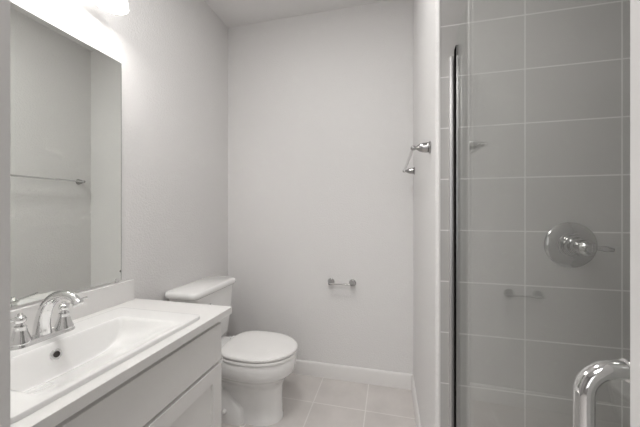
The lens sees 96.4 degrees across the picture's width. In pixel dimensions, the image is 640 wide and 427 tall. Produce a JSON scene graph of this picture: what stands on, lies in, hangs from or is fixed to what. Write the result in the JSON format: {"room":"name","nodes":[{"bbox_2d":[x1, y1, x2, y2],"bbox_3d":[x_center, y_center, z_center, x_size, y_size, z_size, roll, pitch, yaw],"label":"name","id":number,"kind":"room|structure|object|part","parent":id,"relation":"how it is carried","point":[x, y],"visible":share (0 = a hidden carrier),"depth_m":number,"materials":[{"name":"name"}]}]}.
{"room":"bathroom","nodes":[
{"label":"bathroom","id":0,"kind":"room"},
{"bbox_2d":[10,0,227,336],"bbox_3d":[-0.979,-0.133,1.376,0.100,2.620,1.990,0,0,14],"label":"wall","id":1,"kind":"structure","parent":0,"point":[172,55],"depth_m":1.62,"materials":[{"name":"paint"}]},
{"bbox_2d":[10,1,120,306],"bbox_3d":[-1.032,-0.189,0.929,0.009,1.022,0.849,0,0,14],"label":"wall mirror","id":2,"kind":"object","parent":1,"relation":"attached to","point":[65,92],"visible":0.98,"depth_m":1.09,"materials":[{"name":"silver mirror"}]},
{"bbox_2d":[10,279,133,336],"bbox_3d":[-1.021,0.373,0.953,0.020,0.097,0.908,0,0,14],"label":"backsplash","id":3,"kind":"structure","parent":1,"relation":"attached to","point":[101,298],"depth_m":1.19,"materials":[{"name":"stone"}]},
{"bbox_2d":[93,0,128,14],"bbox_3d":[-0.936,-0.927,0.948,0.187,0.163,0.680,0,0,14],"label":"vanity light","id":4,"kind":"object","parent":1,"relation":"attached to","point":[118,7],"visible":1,"depth_m":1.21,"materials":[{"name":"white glass"}]},
{"bbox_2d":[204,0,387,27],"bbox_3d":[-0.399,-1.473,-0.160,3.900,0.060,4.700,0,0,14],"label":"ceiling","id":5,"kind":"structure","parent":0,"point":[233,13],"depth_m":2.02,"materials":[{"name":"paint"}]},
{"bbox_2d":[221,373,415,426],"bbox_3d":[-0.399,1.207,-0.160,3.900,0.060,4.700,0,0,14],"label":"floor","id":6,"kind":"structure","parent":0,"point":[308,401],"depth_m":1.75,"materials":[{"name":"tile"}]},
{"bbox_2d":[55,322,220,426],"bbox_3d":[-0.780,0.815,0.877,0.521,0.724,0.874,0,0,14],"label":"vanity cabinet","id":7,"kind":"object","parent":6,"relation":"on","point":[182,388],"visible":0.52,"depth_m":0.95,"materials":[{"name":"paint"}]},
{"bbox_2d":[10,279,231,426],"bbox_3d":[-0.766,0.389,0.899,0.540,0.128,0.925,0,0,14],"label":"countertop","id":8,"kind":"structure","parent":7,"relation":"on","point":[100,300],"depth_m":0.98,"materials":[{"name":"stone"}]},
{"bbox_2d":[10,290,87,350],"bbox_3d":[-0.891,0.329,0.920,0.216,0.162,0.218,0,0,-37],"label":"faucet","id":9,"kind":"object","parent":8,"relation":"on","point":[20,338],"visible":0.94,"depth_m":0.91,"materials":[{"name":"silver metal"}]},
{"bbox_3d":[-0.919,0.353,0.877,0.054,0.092,0.054,0,0,14],"label":"handle","id":10,"kind":"part","parent":9,"relation":"part of","materials":[{"name":"silver metal"}]},
{"bbox_3d":[-0.904,0.403,0.935,0.056,0.014,0.180,0,0,14],"label":"plate","id":11,"kind":"part","parent":9,"relation":"part of","materials":[{"name":"silver metal"}]},
{"bbox_3d":[-0.846,0.325,0.921,0.186,0.154,0.048,0,0,14],"label":"spout","id":12,"kind":"part","parent":9,"relation":"part of","materials":[{"name":"silver metal"}]},
{"bbox_3d":[-0.890,0.353,0.994,0.054,0.092,0.054,0,0,14],"label":"handle","id":13,"kind":"part","parent":9,"relation":"part of","materials":[{"name":"silver metal"}]},
{"bbox_2d":[10,307,199,423],"bbox_3d":[-0.740,0.457,0.900,0.404,0.096,0.606,0,0,14],"label":"sink","id":14,"kind":"object","parent":8,"relation":"in","point":[41,373],"visible":0.91,"depth_m":0.91,"materials":[{"name":"ceramic"}]},
{"bbox_3d":[-0.485,0.855,1.026,0.019,0.423,0.434,0,0,14],"label":"door","id":15,"kind":"part","parent":7,"relation":"part of","materials":[{"name":"paint"}]},
{"bbox_2d":[165,276,297,425],"bbox_3d":[-0.478,0.807,1.707,0.709,0.739,0.450,0,0,14],"label":"toilet","id":16,"kind":"object","parent":6,"relation":"on","point":[255,365],"visible":0.76,"depth_m":1.59,"materials":[{"name":"ceramic"}]},
{"bbox_3d":[-0.717,0.456,1.765,0.218,0.037,0.450,0,0,14],"label":"tank lid","id":17,"kind":"part","parent":16,"relation":"part of","materials":[{"name":"ceramic"}]},
{"bbox_3d":[-0.717,0.641,1.765,0.189,0.340,0.416,0,0,14],"label":"tank","id":18,"kind":"part","parent":16,"relation":"part of","materials":[{"name":"ceramic"}]},
{"bbox_3d":[-0.343,0.800,1.674,0.429,0.016,0.360,0,0,14],"label":"seat","id":19,"kind":"part","parent":16,"relation":"part of","materials":[{"name":"plastic"}]},
{"bbox_3d":[-0.343,0.776,1.674,0.431,0.022,0.362,0,0,14],"label":"seat lid","id":20,"kind":"part","parent":16,"relation":"part of","materials":[{"name":"plastic"}]},
{"bbox_2d":[228,0,412,373],"bbox_3d":[-0.012,-0.133,2.113,1.430,2.620,0.100,0,0,14],"label":"wall","id":21,"kind":"structure","parent":0,"point":[320,104],"depth_m":2.05,"materials":[{"name":"paint"}]},
{"bbox_2d":[328,278,355,285],"bbox_3d":[0.145,0.491,1.985,0.202,0.049,0.074,0,0,14],"label":"toilet paper holder","id":22,"kind":"object","parent":21,"relation":"attached to","point":[352,282],"visible":1,"depth_m":1.97,"materials":[{"name":"silver metal"}]},
{"bbox_3d":[0.071,0.491,2.003,0.049,0.049,0.074,0,0,14],"label":"post","id":23,"kind":"part","parent":22,"relation":"part of","materials":[{"name":"silver metal"}]},
{"bbox_3d":[0.220,0.491,1.967,0.049,0.049,0.074,0,0,14],"label":"post","id":24,"kind":"part","parent":22,"relation":"part of","materials":[{"name":"silver metal"}]},
{"bbox_2d":[292,359,412,389],"bbox_3d":[-0.050,1.127,2.064,1.380,0.100,0.013,0,0,14],"label":"baseboard","id":25,"kind":"structure","parent":21,"relation":"attached to","point":[302,367],"depth_m":1.99,"materials":[{"name":"white paint"}]},
{"bbox_2d":[413,0,437,426],"bbox_3d":[0.607,-0.133,1.421,0.200,2.620,0.952,0,0,14],"label":"wall","id":26,"kind":"structure","parent":0,"point":[425,12],"depth_m":1.26,"materials":[{"name":"paint"}]},
{"bbox_2d":[411,375,420,426],"bbox_3d":[0.506,1.127,1.456,0.013,0.100,0.932,0,0,14],"label":"baseboard","id":27,"kind":"structure","parent":26,"relation":"attached to","point":[414,397],"depth_m":1.66,"materials":[{"name":"white paint"}]},
{"bbox_2d":[403,141,430,174],"bbox_3d":[0.477,-0.259,1.465,0.074,0.060,0.766,0,0,14],"label":"towel bar","id":28,"kind":"object","parent":26,"relation":"attached to","point":[423,147],"visible":1,"depth_m":1.11,"materials":[{"name":"silver metal"}]},
{"bbox_3d":[0.561,-0.264,1.814,0.074,0.049,0.049,0,0,14],"label":"post","id":29,"kind":"part","parent":28,"relation":"part of","materials":[{"name":"silver metal"}]},
{"bbox_3d":[0.392,-0.253,1.117,0.074,0.049,0.049,0,0,14],"label":"post","id":30,"kind":"part","parent":28,"relation":"part of","materials":[{"name":"silver metal"}]},
{"bbox_2d":[438,0,439,426],"bbox_3d":[0.407,-0.133,0.976,0.004,2.620,0.010,0,0,14],"label":"trim","id":31,"kind":"structure","parent":26,"relation":"attached to","point":[438,0],"depth_m":0.98,"materials":[{"name":"white paint"}]},
{"bbox_2d":[440,0,629,426],"bbox_3d":[0.888,-0.133,0.887,0.974,2.620,0.060,0,0,14],"label":"wall","id":32,"kind":"structure","parent":0,"point":[544,85],"depth_m":0.91,"materials":[{"name":"tile"}]},
{"bbox_2d":[544,222,614,267],"bbox_3d":[0.760,0.100,0.834,0.140,0.140,0.102,0,0,14],"label":"shower valve","id":33,"kind":"object","parent":32,"relation":"attached to","point":[568,244],"visible":1,"depth_m":0.87,"materials":[{"name":"silver metal"}]},
{"bbox_3d":[0.759,0.100,0.829,0.078,0.078,0.090,0,0,14],"label":"handle","id":34,"kind":"part","parent":33,"relation":"part of","materials":[{"name":"silver metal"}]},
{"bbox_3d":[0.788,0.101,0.795,0.046,0.017,0.017,0,0,26],"label":"lever","id":35,"kind":"part","parent":33,"relation":"part of","materials":[{"name":"silver metal"}]},
{"bbox_3d":[-0.021,-0.133,0.180,2.527,2.620,0.120,0,0,14],"label":"wall","id":36,"kind":"structure","parent":0,"visible":0},
{"bbox_2d":[0,0,639,426],"bbox_3d":[-0.088,0.147,0.191,0.591,2.060,0.130,0,0,14],"label":"trim","id":37,"kind":"structure","parent":36,"relation":"attached to","point":[4,4],"depth_m":0.25,"materials":[{"name":"paint"}]},
{"bbox_3d":[0.354,1.127,0.568,0.080,0.100,0.812,0,0,14],"label":"trim","id":38,"kind":"structure","parent":0,"visible":0},
{"bbox_2d":[449,45,629,426],"bbox_3d":[0.330,0.253,0.579,0.045,1.648,0.802,0,0,15],"label":"shower door","id":39,"kind":"structure","parent":38,"relation":"on","point":[587,382],"depth_m":0.92,"materials":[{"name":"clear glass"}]},
{"bbox_3d":[0.237,0.227,0.241,0.039,0.208,0.015,0,0,14],"label":"pull handle","id":40,"kind":"part","parent":39,"relation":"part of","materials":[{"name":"silver metal"}]}
]}

